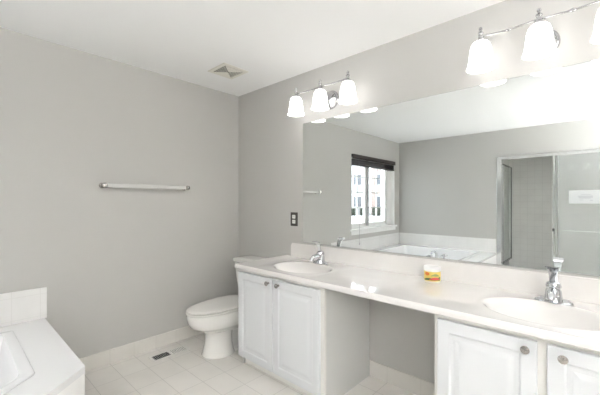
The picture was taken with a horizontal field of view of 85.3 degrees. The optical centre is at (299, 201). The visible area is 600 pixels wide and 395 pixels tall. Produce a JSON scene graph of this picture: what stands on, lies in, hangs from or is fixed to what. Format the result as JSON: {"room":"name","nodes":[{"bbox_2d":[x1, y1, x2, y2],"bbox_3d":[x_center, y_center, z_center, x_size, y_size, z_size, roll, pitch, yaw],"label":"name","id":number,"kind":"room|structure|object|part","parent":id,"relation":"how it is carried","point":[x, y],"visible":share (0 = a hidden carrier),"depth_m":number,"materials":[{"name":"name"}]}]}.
{"room":"bathroom","nodes":[
{"label":"bathroom","id":0,"kind":"room"},
{"bbox_2d":[0,27,237,387],"bbox_3d":[-2.053,0.128,2.187,0.200,2.540,4.105,0,0,43],"label":"wall","id":1,"kind":"structure","parent":0,"point":[117,267],"depth_m":2.60,"materials":[{"name":"grey paint"}]},
{"bbox_2d":[79,326,203,371],"bbox_3d":[-1.241,1.240,2.911,0.012,0.115,1.700,0,0,43],"label":"baseboard","id":2,"kind":"structure","parent":1,"relation":"attached to","point":[103,358],"depth_m":2.74,"materials":[{"name":"tile"}]},
{"bbox_2d":[99,182,189,189],"bbox_3d":[-1.296,-0.127,2.791,0.094,0.044,0.730,0,0,43],"label":"towel bar","id":3,"kind":"object","parent":1,"relation":"attached to","point":[101,185],"visible":1,"depth_m":2.71,"materials":[{"name":"silver metal"}]},
{"bbox_3d":[-1.528,-0.127,2.539,0.094,0.044,0.044,0,0,43],"label":"post","id":4,"kind":"part","parent":3,"relation":"part of","materials":[{"name":"silver metal"}]},
{"bbox_2d":[85,333,415,394],"bbox_3d":[-0.067,1.358,0.357,5.440,0.120,4.105,0,0,43],"label":"floor","id":5,"kind":"structure","parent":0,"point":[188,372],"depth_m":2.40,"materials":[{"name":"beige tile"}]},
{"bbox_2d":[0,287,84,394],"bbox_3d":[-1.932,0.951,0.942,1.664,0.694,2.196,0,0,43],"label":"tub surround","id":6,"kind":"object","parent":5,"relation":"on","point":[57,369],"visible":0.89,"depth_m":1.84,"materials":[{"name":"white tile"}]},
{"bbox_2d":[0,331,34,394],"bbox_3d":[-1.960,1.011,0.936,1.333,0.393,1.853,0,0,43],"label":"bathtub","id":7,"kind":"object","parent":6,"relation":"in","point":[15,367],"visible":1,"depth_m":1.71,"materials":[{"name":"white ceramic"}]},
{"bbox_2d":[148,345,190,361],"bbox_3d":[-1.113,1.295,2.786,0.120,0.006,0.320,0,0,43],"label":"floor vent","id":8,"kind":"object","parent":5,"relation":"in","point":[182,348],"visible":1,"depth_m":2.78,"materials":[{"name":"grey metal"}]},
{"bbox_2d":[186,255,266,358],"bbox_3d":[-0.615,0.921,2.906,0.488,0.754,0.834,0,0,43],"label":"toilet","id":9,"kind":"object","parent":5,"relation":"on","point":[217,317],"visible":0.46,"depth_m":2.70,"materials":[{"name":"white ceramic"}]},
{"bbox_3d":[-0.690,0.887,2.825,0.370,0.018,0.607,0,0,43],"label":"seat lid","id":10,"kind":"part","parent":9,"relation":"part of","materials":[{"name":"white plastic"}]},
{"bbox_3d":[-0.667,1.010,2.850,0.374,0.185,0.672,0,0,43],"label":"bowl","id":11,"kind":"part","parent":9,"relation":"part of","materials":[{"name":"white ceramic"}]},
{"bbox_3d":[-0.413,0.769,3.125,0.460,0.358,0.222,0,0,43],"label":"tank","id":12,"kind":"part","parent":9,"relation":"part of","materials":[{"name":"white ceramic"}]},
{"bbox_3d":[-0.415,0.567,3.123,0.488,0.046,0.244,0,0,43],"label":"tank lid","id":13,"kind":"part","parent":9,"relation":"part of","materials":[{"name":"white ceramic"}]},
{"bbox_2d":[238,270,368,394],"bbox_3d":[0.001,0.914,2.503,0.861,0.768,0.590,0,0,43],"label":"vanity cabinet","id":14,"kind":"object","parent":5,"relation":"on","point":[313,340],"visible":0.96,"depth_m":2.23,"materials":[{"name":"white wood"}]},
{"bbox_3d":[-0.341,0.891,2.474,0.398,0.670,0.020,0,0,43],"label":"door","id":15,"kind":"part","parent":14,"relation":"part of","materials":[{"name":"white wood"}]},
{"bbox_3d":[-0.155,0.871,2.330,0.854,0.683,0.018,0,0,43],"label":"frame","id":16,"kind":"part","parent":14,"relation":"part of","materials":[{"name":"white wood"}]},
{"bbox_3d":[-0.031,0.891,2.189,0.424,0.670,0.020,0,0,43],"label":"door","id":17,"kind":"part","parent":14,"relation":"part of","materials":[{"name":"white wood"}]},
{"bbox_3d":[0.335,0.914,2.243,0.016,0.768,0.519,0,0,43],"label":"panel","id":18,"kind":"part","parent":14,"relation":"part of","materials":[{"name":"white wood"}]},
{"bbox_2d":[435,314,599,394],"bbox_3d":[1.136,0.914,1.458,0.872,0.768,0.590,0,0,43],"label":"vanity cabinet","id":19,"kind":"object","parent":5,"relation":"on","point":[471,358],"visible":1,"depth_m":1.36,"materials":[{"name":"white wood"}]},
{"bbox_2d":[234,243,599,351],"bbox_3d":[0.575,0.501,1.985,2.462,0.250,0.599,0,0,43],"label":"countertop","id":20,"kind":"structure","parent":19,"relation":"on","point":[501,298],"depth_m":1.80,"materials":[{"name":"beige stone"}]},
{"bbox_2d":[274,262,331,273],"bbox_3d":[0.018,0.562,2.464,0.490,0.128,0.371,0,0,43],"label":"basin","id":21,"kind":"object","parent":20,"relation":"in","point":[289,267],"depth_m":2.61,"materials":[{"name":"white ceramic"}]},
{"bbox_2d":[309,241,327,264],"bbox_3d":[0.130,0.405,2.595,0.154,0.186,0.138,0,0,-19],"label":"faucet","id":22,"kind":"object","parent":20,"relation":"on","point":[319,258],"visible":1,"depth_m":2.57,"materials":[{"name":"silver metal"}]},
{"bbox_3d":[0.138,0.362,2.580,0.056,0.100,0.075,0,0,43],"label":"lever","id":23,"kind":"part","parent":22,"relation":"part of","materials":[{"name":"silver metal"}]},
{"bbox_2d":[424,265,440,283],"bbox_3d":[0.819,0.448,2.016,0.099,0.100,0.099,0,0,43],"label":"jar","id":24,"kind":"object","parent":20,"relation":"on","point":[432,273],"visible":1,"depth_m":1.98,"materials":[{"name":"white plastic"}]},
{"bbox_3d":[0.819,0.411,2.016,0.099,0.026,0.099,0,0,43],"label":"lid","id":25,"kind":"part","parent":24,"relation":"part of","materials":[{"name":"white plastic"}]},
{"bbox_2d":[482,298,599,330],"bbox_3d":[1.099,0.562,1.468,0.490,0.128,0.371,0,0,43],"label":"basin","id":26,"kind":"object","parent":20,"relation":"in","point":[559,316],"depth_m":1.57,"materials":[{"name":"white ceramic"}]},
{"bbox_2d":[534,266,573,305],"bbox_3d":[1.221,0.405,1.600,0.154,0.186,0.138,0,0,-19],"label":"faucet","id":27,"kind":"object","parent":20,"relation":"on","point":[553,293],"visible":1,"depth_m":1.58,"materials":[{"name":"silver metal"}]},
{"bbox_3d":[1.229,0.362,1.584,0.056,0.100,0.075,0,0,43],"label":"lever","id":28,"kind":"part","parent":27,"relation":"part of","materials":[{"name":"silver metal"}]},
{"bbox_3d":[1.254,0.488,1.611,0.156,0.020,0.060,0,0,43],"label":"plate","id":29,"kind":"part","parent":27,"relation":"part of","materials":[{"name":"silver metal"}]},
{"bbox_3d":[0.800,0.891,1.423,0.386,0.670,0.020,0,0,43],"label":"door","id":30,"kind":"part","parent":19,"relation":"part of","materials":[{"name":"white wood"}]},
{"bbox_3d":[0.897,0.590,1.298,0.033,0.033,0.032,0,0,43],"label":"knob","id":31,"kind":"part","parent":19,"relation":"part of","materials":[{"name":"silver metal"}]},
{"bbox_3d":[0.984,0.590,1.218,0.033,0.033,0.032,0,0,43],"label":"knob","id":32,"kind":"part","parent":19,"relation":"part of","materials":[{"name":"silver metal"}]},
{"bbox_3d":[1.116,0.891,1.132,0.410,0.670,0.020,0,0,43],"label":"door","id":33,"kind":"part","parent":19,"relation":"part of","materials":[{"name":"white wood"}]},
{"bbox_2d":[0,0,504,96],"bbox_3d":[-0.436,-1.202,0.031,5.540,0.120,5.085,0,0,43],"label":"ceiling","id":34,"kind":"structure","parent":0,"point":[275,41],"depth_m":2.14,"materials":[{"name":"white paint"}]},
{"bbox_2d":[208,63,248,78],"bbox_3d":[-0.630,-1.138,2.853,0.256,0.008,0.256,0,0,43],"label":"ceiling vent","id":35,"kind":"object","parent":34,"relation":"in","point":[226,70],"visible":1,"depth_m":2.84,"materials":[{"name":"white metal"}]},
{"bbox_2d":[238,0,599,383],"bbox_3d":[1.283,0.128,1.823,5.200,2.540,0.120,0,0,43],"label":"wall","id":36,"kind":"structure","parent":0,"point":[434,60],"depth_m":2.34,"materials":[{"name":"grey paint"}]},
{"bbox_2d":[291,212,297,225],"bbox_3d":[-0.055,0.160,2.967,0.088,0.125,0.010,0,0,43],"label":"wall outlet","id":37,"kind":"object","parent":36,"relation":"attached to","point":[294,215],"visible":1,"depth_m":2.96,"materials":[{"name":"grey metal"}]},
{"bbox_2d":[288,71,357,116],"bbox_3d":[0.185,-0.849,2.603,0.668,0.230,0.220,0,0,43],"label":"vanity light","id":38,"kind":"object","parent":36,"relation":"attached to","point":[322,101],"visible":1,"depth_m":2.54,"materials":[{"name":"white glass"}]},
{"bbox_3d":[-0.033,-0.810,2.752,0.144,0.151,0.144,0,0,43],"label":"lamp shade","id":39,"kind":"part","parent":38,"relation":"part of","materials":[{"name":"white glass"}]},
{"bbox_3d":[0.159,-0.810,2.575,0.144,0.151,0.144,0,0,43],"label":"lamp shade","id":40,"kind":"part","parent":38,"relation":"part of","materials":[{"name":"white glass"}]},
{"bbox_3d":[0.352,-0.810,2.397,0.144,0.151,0.144,0,0,43],"label":"lamp shade","id":41,"kind":"part","parent":38,"relation":"part of","materials":[{"name":"white glass"}]},
{"bbox_2d":[370,360,434,394],"bbox_3d":[1.243,1.240,1.770,5.188,0.115,0.012,0,0,43],"label":"baseboard","id":42,"kind":"structure","parent":36,"relation":"attached to","point":[405,381],"depth_m":2.26,"materials":[{"name":"tile"}]},
{"bbox_2d":[291,243,599,304],"bbox_3d":[0.799,0.438,2.178,2.392,0.124,0.011,0,0,43],"label":"backsplash","id":43,"kind":"structure","parent":36,"relation":"attached to","point":[576,288],"depth_m":1.96,"materials":[{"name":"beige stone"}]},
{"bbox_2d":[303,59,599,276],"bbox_3d":[0.841,-0.164,2.144,2.210,1.056,0.006,0,0,43],"label":"mirror","id":44,"kind":"object","parent":36,"relation":"attached to","point":[506,172],"visible":1,"depth_m":1.96,"materials":[{"name":"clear mirror"}]},
{"bbox_2d":[466,0,599,73],"bbox_3d":[1.218,-0.849,1.651,0.668,0.230,0.220,0,0,43],"label":"vanity light","id":45,"kind":"object","parent":36,"relation":"attached to","point":[541,41],"visible":1,"depth_m":1.65,"materials":[{"name":"white glass"}]},
{"bbox_3d":[0.999,-0.810,1.801,0.144,0.151,0.144,0,0,43],"label":"lamp shade","id":46,"kind":"part","parent":45,"relation":"part of","materials":[{"name":"white glass"}]},
{"bbox_3d":[1.192,-0.810,1.623,0.144,0.151,0.144,0,0,43],"label":"lamp shade","id":47,"kind":"part","parent":45,"relation":"part of","materials":[{"name":"white glass"}]},
{"bbox_3d":[1.385,-0.810,1.446,0.144,0.151,0.144,0,0,43],"label":"lamp shade","id":48,"kind":"part","parent":45,"relation":"part of","materials":[{"name":"white glass"}]}
]}

